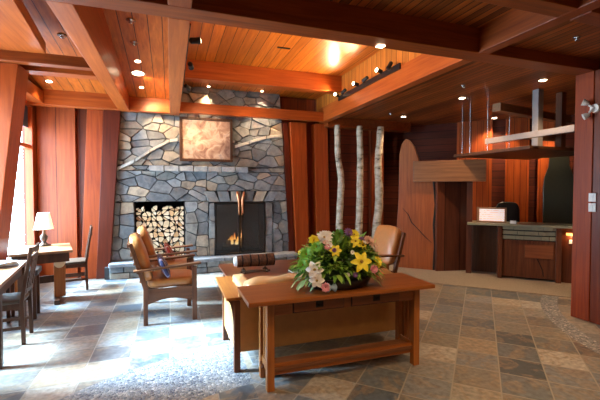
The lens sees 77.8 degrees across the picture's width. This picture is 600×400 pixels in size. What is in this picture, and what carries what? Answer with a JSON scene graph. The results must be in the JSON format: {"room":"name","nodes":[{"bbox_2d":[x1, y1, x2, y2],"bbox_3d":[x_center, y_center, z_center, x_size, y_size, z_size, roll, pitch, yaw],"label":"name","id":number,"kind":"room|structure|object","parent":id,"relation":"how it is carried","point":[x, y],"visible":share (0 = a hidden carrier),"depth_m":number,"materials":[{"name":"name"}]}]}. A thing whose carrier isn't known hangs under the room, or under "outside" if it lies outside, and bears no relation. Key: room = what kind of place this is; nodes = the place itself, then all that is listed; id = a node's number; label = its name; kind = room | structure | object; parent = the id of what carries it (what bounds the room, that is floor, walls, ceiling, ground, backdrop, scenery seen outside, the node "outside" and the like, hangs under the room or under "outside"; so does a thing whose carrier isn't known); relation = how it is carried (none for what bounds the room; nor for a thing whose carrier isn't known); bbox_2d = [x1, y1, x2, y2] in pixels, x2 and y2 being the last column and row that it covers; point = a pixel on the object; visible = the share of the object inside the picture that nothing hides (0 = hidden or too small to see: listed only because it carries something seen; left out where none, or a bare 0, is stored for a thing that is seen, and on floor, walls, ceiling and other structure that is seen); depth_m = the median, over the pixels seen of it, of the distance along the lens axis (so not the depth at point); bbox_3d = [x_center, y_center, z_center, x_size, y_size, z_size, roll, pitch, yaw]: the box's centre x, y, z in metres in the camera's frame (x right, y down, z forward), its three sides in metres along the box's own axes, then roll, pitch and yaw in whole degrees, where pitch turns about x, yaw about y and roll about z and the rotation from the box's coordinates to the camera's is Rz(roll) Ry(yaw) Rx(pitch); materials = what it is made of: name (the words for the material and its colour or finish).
{"room":"hotel lobby","nodes":[
{"label":"hotel lobby","id":0,"kind":"room"},
{"bbox_2d":[4,100,38,292],"bbox_3d":[-2.751,-0.405,0.993,0.140,3.950,11.700,-1,2,-19],"label":"wall","id":1,"kind":"structure","parent":0,"point":[33,107],"depth_m":6.35,"materials":[{"name":"brown wood"}]},
{"bbox_2d":[0,62,28,259],"bbox_3d":[-3.475,-0.026,4.268,0.569,3.000,0.340,-1,2,-19],"label":"trim","id":2,"kind":"structure","parent":1,"relation":"attached to","point":[13,78],"depth_m":4.21,"materials":[{"name":"brown wood"}]},
{"bbox_2d":[0,0,45,53],"bbox_3d":[-2.920,-1.673,3.274,1.059,0.129,1.650,-1,2,-19],"label":"trim","id":3,"kind":"structure","parent":1,"relation":"attached to","point":[18,30],"depth_m":3.57,"materials":[{"name":"brown wood"}]},
{"bbox_2d":[20,101,34,245],"bbox_3d":[-4.264,-0.282,5.485,0.120,2.600,1.670,-1,2,-19],"label":"window","id":4,"kind":"structure","parent":1,"relation":"in","point":[28,112],"depth_m":6.22,"materials":[{"name":"clear glass"}]},
{"bbox_2d":[23,105,27,127],"bbox_3d":[-4.276,-1.357,5.449,0.004,0.350,1.570,-1,2,-19],"label":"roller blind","id":5,"kind":"object","parent":4,"relation":"attached to","point":[25,121],"depth_m":6.11,"materials":[{"name":"grey fabric"}]},
{"bbox_2d":[26,80,43,102],"bbox_3d":[-3.697,-1.647,4.265,0.200,0.200,4.030,-1,2,-19],"label":"trim","id":6,"kind":"structure","parent":1,"relation":"attached to","point":[34,94],"depth_m":5.84,"materials":[{"name":"brown wood"}]},
{"bbox_2d":[0,50,91,70],"bbox_3d":[-3.079,-1.578,4.148,1.330,0.110,0.120,-1,2,-19],"label":"trim","id":7,"kind":"structure","parent":1,"relation":"attached to","point":[6,56],"depth_m":4.17,"materials":[{"name":"brown wood"}]},
{"bbox_2d":[19,51,97,79],"bbox_3d":[-2.951,-1.646,4.571,0.810,0.220,0.180,-1,2,-19],"label":"trim","id":8,"kind":"structure","parent":1,"relation":"attached to","point":[34,70],"depth_m":4.52,"materials":[{"name":"brown wood"}]},
{"bbox_2d":[48,0,599,75],"bbox_3d":[0.278,-1.951,3.385,7.180,0.900,0.220,-1,2,-19],"label":"ceiling beam","id":9,"kind":"structure","parent":1,"relation":"attached to","point":[318,19],"depth_m":3.37,"materials":[{"name":"brown wood"}]},
{"bbox_2d":[475,0,577,17],"bbox_3d":[-0.325,-1.613,2.111,5.200,0.300,0.170,-1,2,-19],"label":"trim","id":10,"kind":"structure","parent":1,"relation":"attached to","point":[553,8],"depth_m":2.85,"materials":[{"name":"brown wood"}]},
{"bbox_2d":[0,0,168,98],"bbox_3d":[-2.855,-2.117,4.755,2.440,0.750,4.430,-1,2,-19],"label":"ceiling","id":11,"kind":"structure","parent":0,"point":[150,31],"depth_m":4.96,"materials":[{"name":"brown wood"}]},
{"bbox_2d":[57,33,66,38],"bbox_3d":[-2.931,-2.011,4.578,0.110,0.037,0.110,-1,2,-19],"label":"sprinkler head","id":12,"kind":"object","parent":11,"relation":"attached to","point":[60,35],"visible":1,"depth_m":4.56},
{"bbox_2d":[126,18,135,23],"bbox_3d":[-1.963,-2.072,4.319,0.110,0.037,0.110,-1,2,-19],"label":"sprinkler head","id":13,"kind":"object","parent":11,"relation":"attached to","point":[130,20],"visible":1,"depth_m":4.31},
{"bbox_2d":[130,70,144,75],"bbox_3d":[-2.486,-1.943,5.709,0.210,0.030,0.209,0,2,-10],"label":"recessed light","id":14,"kind":"object","parent":11,"relation":"in","point":[134,72],"visible":1,"depth_m":5.69,"materials":[{"name":"silver metal"}]},
{"bbox_2d":[135,201,240,256],"bbox_3d":[-2.021,0.553,7.680,2.580,1.180,0.600,-1,2,-19],"label":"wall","id":15,"kind":"structure","parent":0,"point":[148,205],"depth_m":7.63,"materials":[{"name":"black"}]},
{"bbox_2d":[76,97,320,276],"bbox_3d":[-1.431,-0.603,7.713,7.040,3.950,0.140,-1,2,-19],"label":"wall","id":16,"kind":"structure","parent":0,"point":[288,103],"depth_m":6.79,"materials":[{"name":"brown wood"}]},
{"bbox_2d":[36,106,78,278],"bbox_3d":[-4.296,-0.195,6.603,0.590,3.200,0.098,-1,2,-19],"label":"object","id":17,"kind":"structure","parent":16,"relation":"attached to","point":[56,135],"depth_m":6.56,"materials":[{"name":"brown wood"}]},
{"bbox_2d":[81,109,103,278],"bbox_3d":[-3.726,-0.099,6.715,0.399,3.000,0.250,-1,2,-19],"label":"trim","id":18,"kind":"structure","parent":16,"relation":"attached to","point":[94,126],"depth_m":6.59,"materials":[{"name":"red wood"}]},
{"bbox_2d":[311,124,329,235],"bbox_3d":[0.453,-0.142,8.185,0.380,3.000,0.250,-1,2,-19],"label":"trim","id":19,"kind":"structure","parent":16,"relation":"attached to","point":[319,134],"depth_m":8.06,"materials":[{"name":"brown wood"}]},
{"bbox_2d":[328,128,368,240],"bbox_3d":[1.098,-0.126,8.493,1.000,2.950,0.090,-1,2,-19],"label":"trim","id":20,"kind":"structure","parent":16,"relation":"attached to","point":[348,138],"depth_m":8.44,"materials":[{"name":"brown wood"}]},
{"bbox_2d":[316,48,420,111],"bbox_3d":[1.118,-2.107,6.133,0.070,0.450,4.430,-1,2,-19],"label":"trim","id":21,"kind":"structure","parent":16,"relation":"attached to","point":[380,60],"depth_m":6.01,"materials":[{"name":"orange wood"}]},
{"bbox_2d":[368,131,383,254],"bbox_3d":[1.747,-0.131,8.666,0.340,2.950,0.190,-1,2,-19],"label":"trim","id":22,"kind":"structure","parent":16,"relation":"attached to","point":[372,134],"depth_m":8.54,"materials":[{"name":"brown wood"}]},
{"bbox_2d":[110,86,296,278],"bbox_3d":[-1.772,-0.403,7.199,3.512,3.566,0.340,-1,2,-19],"label":"wall","id":23,"kind":"structure","parent":0,"point":[130,127],"depth_m":7.25,"materials":[{"name":"stone"}]},
{"bbox_2d":[29,89,118,110],"bbox_3d":[-3.858,-1.740,6.393,1.330,0.300,0.180,-1,2,-19],"label":"trim","id":24,"kind":"structure","parent":23,"relation":"attached to","point":[52,98],"depth_m":6.33,"materials":[{"name":"brown wood"}]},
{"bbox_2d":[45,0,129,111],"bbox_3d":[-2.505,-1.992,4.785,0.180,0.900,4.250,-1,2,-19],"label":"trim","id":25,"kind":"structure","parent":23,"relation":"attached to","point":[86,26],"depth_m":3.90,"materials":[{"name":"brown wood"}]},
{"bbox_2d":[96,110,120,278],"bbox_3d":[-3.434,-0.098,6.684,0.429,3.000,0.120,-1,2,-19],"label":"trim","id":26,"kind":"structure","parent":23,"relation":"attached to","point":[111,118],"depth_m":6.62,"materials":[{"name":"brown wood"}]},
{"bbox_2d":[129,96,169,113],"bbox_3d":[-2.745,-1.752,6.800,0.680,0.300,0.140,-1,2,-19],"label":"trim","id":27,"kind":"structure","parent":23,"relation":"attached to","point":[136,104],"depth_m":6.73,"materials":[{"name":"brown wood"}]},
{"bbox_2d":[168,18,189,115],"bbox_3d":[-1.694,-2.001,5.066,0.175,0.900,4.250,-1,2,-19],"label":"trim","id":28,"kind":"structure","parent":23,"relation":"attached to","point":[178,29],"depth_m":3.96,"materials":[{"name":"brown wood"}]},
{"bbox_2d":[182,23,200,93],"bbox_3d":[-1.382,-1.640,4.660,0.141,0.091,2.600,-1,2,-19],"label":"track light","id":29,"kind":"object","parent":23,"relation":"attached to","point":[193,40],"visible":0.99,"depth_m":4.09,"materials":[{"name":"black metal"}]},
{"bbox_2d":[104,257,286,279],"bbox_3d":[-1.815,1.281,7.260,3.540,0.210,0.290,-1,2,-19],"label":"trim","id":30,"kind":"structure","parent":23,"relation":"attached to","point":[107,273],"depth_m":6.57,"materials":[{"name":"grey stone"}]},
{"bbox_2d":[108,251,297,267],"bbox_3d":[-1.755,1.139,7.250,3.502,0.065,0.419,-1,2,-19],"label":"cap","id":31,"kind":"object","parent":30,"relation":"on","point":[279,254],"visible":0.38,"depth_m":7.17,"materials":[{"name":"stone"}]},
{"bbox_2d":[214,191,265,255],"bbox_3d":[-1.194,0.462,7.489,1.040,1.274,0.098,-1,2,-19],"label":"fireplace screen","id":32,"kind":"object","parent":31,"relation":"on","point":[253,214],"visible":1,"depth_m":7.50,"materials":[{"name":"black metal"}]},
{"bbox_2d":[179,116,232,161],"bbox_3d":[-1.809,-1.163,7.200,1.000,0.840,0.050,-1,2,-19],"label":"framed picture","id":33,"kind":"object","parent":23,"relation":"attached to","point":[200,139],"visible":1,"depth_m":7.19,"materials":[{"name":"paper"}]},
{"bbox_2d":[180,102,322,121],"bbox_3d":[-0.870,-1.711,7.293,2.835,0.190,0.120,-1,2,-19],"label":"trim","id":34,"kind":"structure","parent":23,"relation":"attached to","point":[185,107],"depth_m":7.19,"materials":[{"name":"brown wood"}]},
{"bbox_2d":[281,122,294,251],"bbox_3d":[-0.259,-0.135,7.949,0.279,3.000,0.190,-1,2,-19],"label":"trim","id":35,"kind":"structure","parent":23,"relation":"attached to","point":[285,131],"depth_m":7.85,"materials":[{"name":"brown wood"}]},
{"bbox_2d":[288,122,308,258],"bbox_3d":[-0.044,-0.137,8.002,0.440,3.000,0.270,-1,2,-19],"label":"trim","id":36,"kind":"structure","parent":23,"relation":"attached to","point":[297,130],"depth_m":7.87,"materials":[{"name":"brown wood"}]},
{"bbox_2d":[184,21,382,99],"bbox_3d":[-0.283,-2.327,5.604,2.980,0.380,4.500,-1,2,-19],"label":"ceiling","id":37,"kind":"structure","parent":0,"point":[219,43],"depth_m":5.82,"materials":[{"name":"brown wood"}]},
{"bbox_2d":[184,59,341,93],"bbox_3d":[-0.614,-2.167,6.616,2.885,0.300,0.220,-1,2,-19],"label":"trim","id":38,"kind":"structure","parent":37,"relation":"attached to","point":[203,71],"depth_m":6.50,"materials":[{"name":"brown wood"}]},
{"bbox_2d":[0,272,599,399],"bbox_3d":[2.248,1.519,3.790,11.300,0.060,13.600,-1,2,-19],"label":"floor","id":39,"kind":"structure","parent":0,"point":[475,343],"depth_m":3.64,"materials":[{"name":"stone"}]},
{"bbox_2d":[0,260,26,368],"bbox_3d":[-3.169,1.111,3.696,0.570,0.760,1.320,-1,2,-28],"label":"table","id":40,"kind":"object","parent":39,"relation":"on","point":[9,275],"visible":0.55,"depth_m":3.75,"materials":[{"name":"brown wood"}]},
{"bbox_3d":[-3.257,0.712,4.164,0.210,0.009,0.280,-1,2,-29],"label":"magazine","id":41,"kind":"object","parent":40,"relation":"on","visible":0},
{"bbox_3d":[-3.257,0.704,4.127,0.210,0.009,0.280,-1,2,-40],"label":"magazine","id":42,"kind":"object","parent":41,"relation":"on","visible":0},
{"bbox_3d":[-3.256,0.695,4.090,0.280,0.009,0.210,1,2,39],"label":"magazine","id":43,"kind":"object","parent":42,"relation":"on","visible":0},
{"bbox_3d":[-3.256,0.687,4.053,0.280,0.009,0.210,1,2,28],"label":"magazine","id":44,"kind":"object","parent":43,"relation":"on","visible":0},
{"bbox_3d":[-3.256,0.679,4.015,0.280,0.009,0.210,1,2,17],"label":"magazine","id":45,"kind":"object","parent":44,"relation":"on","visible":0},
{"bbox_2d":[0,260,15,264],"bbox_3d":[-3.256,0.670,3.978,0.280,0.009,0.210,0,2,6],"label":"magazine","id":46,"kind":"object","parent":45,"relation":"on","point":[1,261],"visible":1,"depth_m":4.02,"materials":[{"name":"white paper"}]},
{"bbox_2d":[2,243,39,344],"bbox_3d":[-3.059,0.985,3.907,0.500,1.000,0.400,-1,2,-25],"label":"chair","id":47,"kind":"object","parent":39,"relation":"on","point":[10,301],"visible":0.95,"depth_m":3.82,"materials":[{"name":"brown wood"}]},
{"bbox_2d":[6,265,41,322],"bbox_3d":[-3.433,1.159,4.625,0.340,0.610,0.320,-1,2,-27],"label":"stool","id":48,"kind":"object","parent":39,"relation":"on","point":[36,285],"visible":0.48,"depth_m":4.59,"materials":[{"name":"wood"}]},
{"bbox_2d":[7,243,72,310],"bbox_3d":[-3.667,1.064,5.287,0.720,0.760,0.820,-1,2,-34],"label":"table","id":49,"kind":"object","parent":39,"relation":"on","point":[60,256],"visible":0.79,"depth_m":5.19,"materials":[{"name":"brown wood"}]},
{"bbox_2d":[34,212,53,246],"bbox_3d":[-3.785,0.433,5.498,0.250,0.490,0.250,-1,2,-19],"label":"table lamp","id":50,"kind":"object","parent":49,"relation":"on","point":[43,221],"visible":0.98,"depth_m":5.43,"materials":[{"name":"white fabric"}]},
{"bbox_2d":[40,247,57,250],"bbox_3d":[-3.513,0.684,5.208,0.200,0.003,0.280,-1,2,-36],"label":"paper sheet","id":51,"kind":"object","parent":49,"relation":"on","point":[49,248],"visible":1,"depth_m":5.23,"materials":[{"name":"white paper"}]},
{"bbox_2d":[65,225,92,289],"bbox_3d":[-3.604,0.924,5.965,0.500,1.000,0.400,-1,2,-31],"label":"chair","id":52,"kind":"object","parent":39,"relation":"on","point":[82,261],"visible":0.63,"depth_m":5.88,"materials":[{"name":"brown wood"}]},
{"bbox_2d":[127,232,200,325],"bbox_3d":[-1.717,0.932,4.701,0.824,1.058,0.670,-1,2,-23],"label":"armchair","id":53,"kind":"object","parent":39,"relation":"on","point":[181,283],"visible":0.99,"depth_m":4.46,"materials":[{"name":"brown wood"}]},
{"bbox_2d":[129,232,152,280],"bbox_3d":[-1.964,0.692,4.585,0.165,0.591,0.541,-19,9,-22],"label":"cushion","id":54,"kind":"object","parent":53,"relation":"on","point":[135,238],"depth_m":4.37,"materials":[{"name":"orange leather"}]},
{"bbox_2d":[157,254,169,277],"bbox_3d":[-1.670,0.805,4.566,0.147,0.278,0.352,-1,2,-24],"label":"throw pillow","id":55,"kind":"object","parent":53,"relation":"on","point":[162,262],"visible":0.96,"depth_m":4.44,"materials":[{"name":"blue fabric"}]},
{"bbox_2d":[147,269,191,287],"bbox_3d":[-1.637,0.989,4.734,0.579,0.152,0.535,-1,2,-23],"label":"seat cushion","id":56,"kind":"object","parent":53,"relation":"on","point":[181,278],"depth_m":4.52,"materials":[{"name":"orange leather"}]},
{"bbox_2d":[137,226,196,271],"bbox_3d":[-2.000,0.906,5.577,0.824,1.058,0.670,-1,2,-22],"label":"armchair","id":57,"kind":"object","parent":39,"relation":"on","point":[142,230],"visible":0.37,"depth_m":5.34,"materials":[{"name":"brown leather"}]},
{"bbox_2d":[137,226,156,265],"bbox_3d":[-2.249,0.666,5.465,0.165,0.591,0.541,-19,8,-21],"label":"cushion","id":58,"kind":"object","parent":57,"relation":"on","point":[142,230],"depth_m":5.25,"materials":[{"name":"orange leather"}]},
{"bbox_2d":[164,242,174,260],"bbox_3d":[-1.961,0.774,5.588,0.147,0.278,0.352,-1,2,-23],"label":"throw pillow","id":59,"kind":"object","parent":57,"relation":"on","point":[168,249],"visible":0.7,"depth_m":5.46,"materials":[{"name":"red fabric"}]},
{"bbox_2d":[152,257,187,270],"bbox_3d":[-1.919,0.963,5.609,0.579,0.152,0.535,-1,2,-22],"label":"seat cushion","id":60,"kind":"object","parent":57,"relation":"on","point":[179,260],"depth_m":5.41,"materials":[{"name":"orange leather"}]},
{"bbox_2d":[219,259,298,278],"bbox_3d":[-0.409,1.204,5.278,1.340,0.480,1.070,-1,2,-19],"label":"coffee table","id":61,"kind":"object","parent":39,"relation":"on","point":[281,267],"visible":0.18,"depth_m":5.18,"materials":[{"name":"brown wood"}]},
{"bbox_2d":[233,253,274,273],"bbox_3d":[-0.622,0.852,5.051,0.547,0.239,0.212,-1,2,-19],"label":"ornament","id":62,"kind":"object","parent":61,"relation":"on","point":[267,259],"visible":1,"depth_m":4.99,"materials":[{"name":"brown wood"}]},
{"bbox_2d":[215,268,394,372],"bbox_3d":[0.134,1.089,3.906,1.910,0.792,0.830,-1,2,-19],"label":"sofa","id":63,"kind":"object","parent":39,"relation":"on","point":[240,322],"visible":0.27,"depth_m":3.47,"materials":[{"name":"brown wood"}]},
{"bbox_2d":[243,273,307,285],"bbox_3d":[-0.148,0.878,3.530,0.783,0.340,0.236,-1,2,-19],"label":"cushion","id":64,"kind":"object","parent":63,"relation":"on","point":[289,277],"depth_m":3.42,"materials":[{"name":"beige leather"}]},
{"bbox_2d":[375,268,391,274],"bbox_3d":[0.577,0.870,3.781,0.794,0.347,0.239,-1,2,-19],"label":"cushion","id":65,"kind":"object","parent":63,"relation":"on","point":[386,271],"depth_m":3.78,"materials":[{"name":"orange leather"}]},
{"bbox_2d":[237,272,434,391],"bbox_3d":[0.323,1.124,3.253,1.660,0.760,0.510,-1,2,-19],"label":"table","id":66,"kind":"object","parent":39,"relation":"on","point":[273,299],"visible":0.99,"depth_m":3.15,"materials":[{"name":"brown wood"}]},
{"bbox_2d":[305,274,369,290],"bbox_3d":[0.334,0.697,3.239,0.610,0.095,0.378,-1,2,-19],"label":"bowl","id":67,"kind":"object","parent":66,"relation":"on","point":[355,283],"depth_m":3.08,"materials":[{"name":"ceramic"}]},
{"bbox_2d":[288,228,390,292],"bbox_3d":[0.333,0.520,3.233,0.910,0.562,0.633,-1,2,-26],"label":"flower arrangement","id":68,"kind":"object","parent":66,"relation":"on","point":[335,264],"visible":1,"depth_m":3.06,"materials":[{"name":"plant"}]},
{"bbox_2d":[275,338,412,371],"bbox_3d":[0.379,1.345,3.252,1.320,0.030,0.180,-1,2,-19],"label":"shelf","id":69,"kind":"object","parent":66,"relation":"attached to","point":[377,349],"depth_m":3.21,"materials":[{"name":"brown wood"}]},
{"bbox_2d":[357,225,405,272],"bbox_3d":[1.032,0.910,5.452,0.824,1.058,0.670,-1,2,-25],"label":"armchair","id":70,"kind":"object","parent":39,"relation":"on","point":[390,239],"visible":0.39,"depth_m":5.35,"materials":[{"name":"brown leather"}]},
{"bbox_2d":[370,225,400,264],"bbox_3d":[1.275,0.663,5.563,0.165,0.591,0.541,18,-6,-24],"label":"cushion","id":71,"kind":"object","parent":70,"relation":"on","point":[388,240],"depth_m":5.40,"materials":[{"name":"orange leather"}]},
{"bbox_2d":[389,261,570,297],"bbox_3d":[3.499,1.411,6.206,7.350,0.011,8.650,-1,2,-19],"label":"carpet","id":72,"kind":"object","parent":39,"relation":"on","point":[476,279],"visible":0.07,"depth_m":6.39,"materials":[{"name":"beige carpet"}]},
{"bbox_2d":[334,125,343,229],"bbox_3d":[0.821,-0.095,7.804,0.209,2.936,0.176,-1,2,-19],"label":"birch tree","id":73,"kind":"object","parent":72,"relation":"on","point":[340,172],"visible":0.74,"depth_m":7.74,"materials":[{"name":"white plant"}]},
{"bbox_2d":[355,126,362,234],"bbox_3d":[1.255,-0.098,7.901,0.188,2.936,0.180,-1,2,-19],"label":"birch tree","id":74,"kind":"object","parent":72,"relation":"on","point":[359,131],"visible":0.73,"depth_m":7.83,"materials":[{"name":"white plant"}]},
{"bbox_2d":[371,126,383,237],"bbox_3d":[1.677,-0.101,7.994,0.266,2.938,0.208,-1,2,-19],"label":"birch tree","id":75,"kind":"object","parent":72,"relation":"on","point":[378,209],"visible":0.73,"depth_m":7.92,"materials":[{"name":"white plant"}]},
{"bbox_2d":[397,139,485,272],"bbox_3d":[2.729,0.085,7.333,1.659,2.597,0.525,1,2,26],"label":"wooden partition","id":76,"kind":"object","parent":72,"relation":"on","point":[435,203],"visible":0.95,"depth_m":7.23,"materials":[{"name":"brown wood"}]},
{"bbox_2d":[496,202,519,221],"bbox_3d":[4.212,0.705,7.561,0.496,1.337,0.529,1,2,26],"label":"office chair","id":77,"kind":"object","parent":72,"relation":"on","point":[513,214],"visible":0.16,"depth_m":7.48,"materials":[{"name":"black leather"}]},
{"bbox_2d":[467,220,572,282],"bbox_3d":[4.588,0.918,6.419,3.100,0.985,0.600,1,2,26],"label":"reception desk","id":78,"kind":"object","parent":72,"relation":"on","point":[537,250],"depth_m":6.50,"materials":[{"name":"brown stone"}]},
{"bbox_2d":[477,207,506,222],"bbox_3d":[3.502,0.274,6.796,0.480,0.280,0.026,1,2,26],"label":"framed notice","id":79,"kind":"object","parent":78,"relation":"on","point":[484,214],"visible":0.98,"depth_m":6.79,"materials":[{"name":"white paper"}]},
{"bbox_2d":[467,220,572,228],"bbox_3d":[4.588,0.446,6.405,3.100,0.040,0.600,1,2,26],"label":"countertop","id":80,"kind":"structure","parent":78,"relation":"on","point":[474,222],"depth_m":6.50,"materials":[{"name":"grey stone"}]},
{"bbox_2d":[542,156,573,223],"bbox_3d":[5.192,0.209,7.484,0.530,2.340,0.050,1,2,26],"label":"board","id":81,"kind":"object","parent":72,"relation":"on","point":[558,182],"visible":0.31,"depth_m":7.45,"materials":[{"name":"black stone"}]},
{"bbox_2d":[571,71,594,321],"bbox_3d":[3.575,-0.036,4.588,0.280,3.000,0.215,-1,2,-19],"label":"wall","id":82,"kind":"structure","parent":39,"relation":"on","point":[585,83],"depth_m":4.54,"materials":[{"name":"red wood"}]},
{"bbox_2d":[581,99,599,119],"bbox_3d":[3.435,-1.075,4.401,0.180,0.250,0.094,1,2,24],"label":"emergency light","id":83,"kind":"object","parent":82,"relation":"attached to","point":[594,108],"visible":1,"depth_m":4.38,"materials":[{"name":"white plastic"}]},
{"bbox_2d":[588,203,595,211],"bbox_3d":[3.474,0.089,4.427,0.014,0.100,0.080,-1,2,-19],"label":"light switch","id":84,"kind":"object","parent":82,"relation":"attached to","point":[591,206],"visible":1,"depth_m":4.42,"materials":[{"name":"white plastic"}]},
{"bbox_2d":[589,193,595,201],"bbox_3d":[3.474,-0.031,4.423,0.014,0.100,0.080,-1,2,-19],"label":"light switch","id":85,"kind":"object","parent":82,"relation":"attached to","point":[592,196],"visible":1,"depth_m":4.41,"materials":[{"name":"white plastic"}]},
{"bbox_2d":[589,69,599,324],"bbox_3d":[3.696,-0.025,4.246,0.275,3.000,0.500,-1,2,-19],"label":"trim","id":86,"kind":"structure","parent":39,"relation":"on","point":[595,235],"depth_m":4.39,"materials":[{"name":"brown wood"}]},
{"bbox_2d":[326,0,513,27],"bbox_3d":[0.481,-1.992,-0.316,5.420,0.700,7.200,-1,2,-19],"label":"ceiling","id":87,"kind":"structure","parent":0,"point":[472,13],"depth_m":3.42,"materials":[{"name":"brown wood"}]},
{"bbox_2d":[168,0,191,7],"bbox_3d":[0.229,-1.537,-0.469,0.175,0.300,7.050,-1,2,-19],"label":"trim","id":88,"kind":"structure","parent":87,"relation":"attached to","point":[180,3],"depth_m":2.81,"materials":[{"name":"brown wood"}]},
{"bbox_2d":[479,0,599,53],"bbox_3d":[3.056,-1.566,0.511,0.140,0.300,7.050,-1,2,-19],"label":"trim","id":89,"kind":"structure","parent":87,"relation":"attached to","point":[517,25],"depth_m":3.40,"materials":[{"name":"brown wood"}]},
{"bbox_2d":[340,20,599,125],"bbox_3d":[4.846,-1.747,4.594,6.040,0.180,13.600,-1,2,-19],"label":"ceiling","id":90,"kind":"structure","parent":0,"point":[433,101],"depth_m":5.63,"materials":[{"name":"brown wood"}]},
{"bbox_2d":[324,118,410,132],"bbox_3d":[1.522,-1.666,8.293,2.060,0.200,0.240,-1,2,-19],"label":"trim","id":91,"kind":"structure","parent":90,"relation":"attached to","point":[345,123],"depth_m":8.19,"materials":[{"name":"brown wood"}]},
{"bbox_2d":[319,54,471,123],"bbox_3d":[1.149,-1.728,6.007,0.140,0.300,4.150,-1,2,-19],"label":"trim","id":92,"kind":"structure","parent":90,"relation":"attached to","point":[424,67],"depth_m":5.24,"materials":[{"name":"brown wood"}]},
{"bbox_2d":[334,61,400,100],"bbox_3d":[0.997,-1.905,6.032,0.126,0.152,2.005,-1,2,-19],"label":"track light","id":93,"kind":"object","parent":92,"relation":"attached to","point":[390,69],"visible":1,"depth_m":5.87,"materials":[{"name":"black metal"}]},
{"bbox_2d":[454,89,574,159],"bbox_3d":[4.311,-1.248,6.351,2.283,0.919,2.200,-1,2,-19],"label":"canopy frame","id":94,"kind":"object","parent":90,"relation":"hanging from","point":[557,134],"visible":0.96,"depth_m":5.91,"materials":[{"name":"brown wood"}]},
{"bbox_2d":[454,145,573,159],"bbox_3d":[4.035,-0.820,6.596,1.840,0.050,1.580,-1,2,-19],"label":"shelf","id":95,"kind":"object","parent":94,"relation":"attached to","point":[534,151],"depth_m":6.29,"materials":[{"name":"brown wood"}]},
{"bbox_2d":[570,7,599,26],"bbox_3d":[5.037,-1.618,3.971,5.850,0.200,0.170,-1,2,-19],"label":"trim","id":96,"kind":"structure","parent":90,"relation":"attached to","point":[592,17],"depth_m":3.06,"materials":[{"name":"brown wood"}]},
{"bbox_2d":[383,115,574,226],"bbox_3d":[4.054,-0.300,8.469,7.900,3.300,0.122,1,2,26],"label":"wall","id":97,"kind":"structure","parent":0,"point":[438,142],"depth_m":8.76,"materials":[{"name":"brown wood"}]},
{"bbox_2d":[457,120,492,219],"bbox_3d":[3.925,-0.289,8.408,0.720,3.280,0.098,1,2,26],"label":"trim","id":98,"kind":"structure","parent":97,"relation":"attached to","point":[482,190],"depth_m":8.31,"materials":[{"name":"brown wood"}]},
{"bbox_2d":[505,117,529,221],"bbox_3d":[4.681,-0.278,8.042,0.440,3.280,0.098,1,2,26],"label":"trim","id":99,"kind":"structure","parent":97,"relation":"attached to","point":[516,171],"depth_m":7.98,"materials":[{"name":"brown wood"}]},
{"bbox_2d":[536,121,555,222],"bbox_3d":[5.167,-0.271,7.806,0.320,3.280,0.098,1,2,26],"label":"trim","id":100,"kind":"structure","parent":97,"relation":"attached to","point":[543,163],"depth_m":7.80,"materials":[{"name":"brown wood"}]},
{"bbox_3d":[-2.731,0.441,7.318,0.088,0.096,0.400,-1,2,-19],"label":"log","id":101,"kind":"object","parent":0,"visible":0},
{"bbox_2d":[156,215,162,220],"bbox_3d":[-2.737,0.346,7.272,0.118,0.094,0.400,-1,2,-19],"label":"log","id":102,"kind":"object","parent":101,"relation":"on","point":[159,217],"visible":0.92,"depth_m":7.09,"materials":[{"name":"beige wood"}]},
{"bbox_3d":[-2.605,0.744,7.352,0.060,0.103,0.400,-1,2,-19],"label":"log","id":103,"kind":"object","parent":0,"visible":0},
{"bbox_3d":[-2.623,0.654,7.331,0.113,0.089,0.400,-1,2,-19],"label":"log","id":104,"kind":"object","parent":103,"relation":"on","visible":0},
{"bbox_3d":[-2.625,0.584,7.345,0.086,0.062,0.400,-1,2,-19],"label":"log","id":105,"kind":"object","parent":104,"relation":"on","visible":0},
{"bbox_2d":[163,219,168,227],"bbox_3d":[-2.641,0.457,7.348,0.114,0.139,0.400,-1,2,-19],"label":"log","id":106,"kind":"object","parent":105,"relation":"on","point":[166,222],"visible":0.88,"depth_m":7.16,"materials":[{"name":"beige wood"}]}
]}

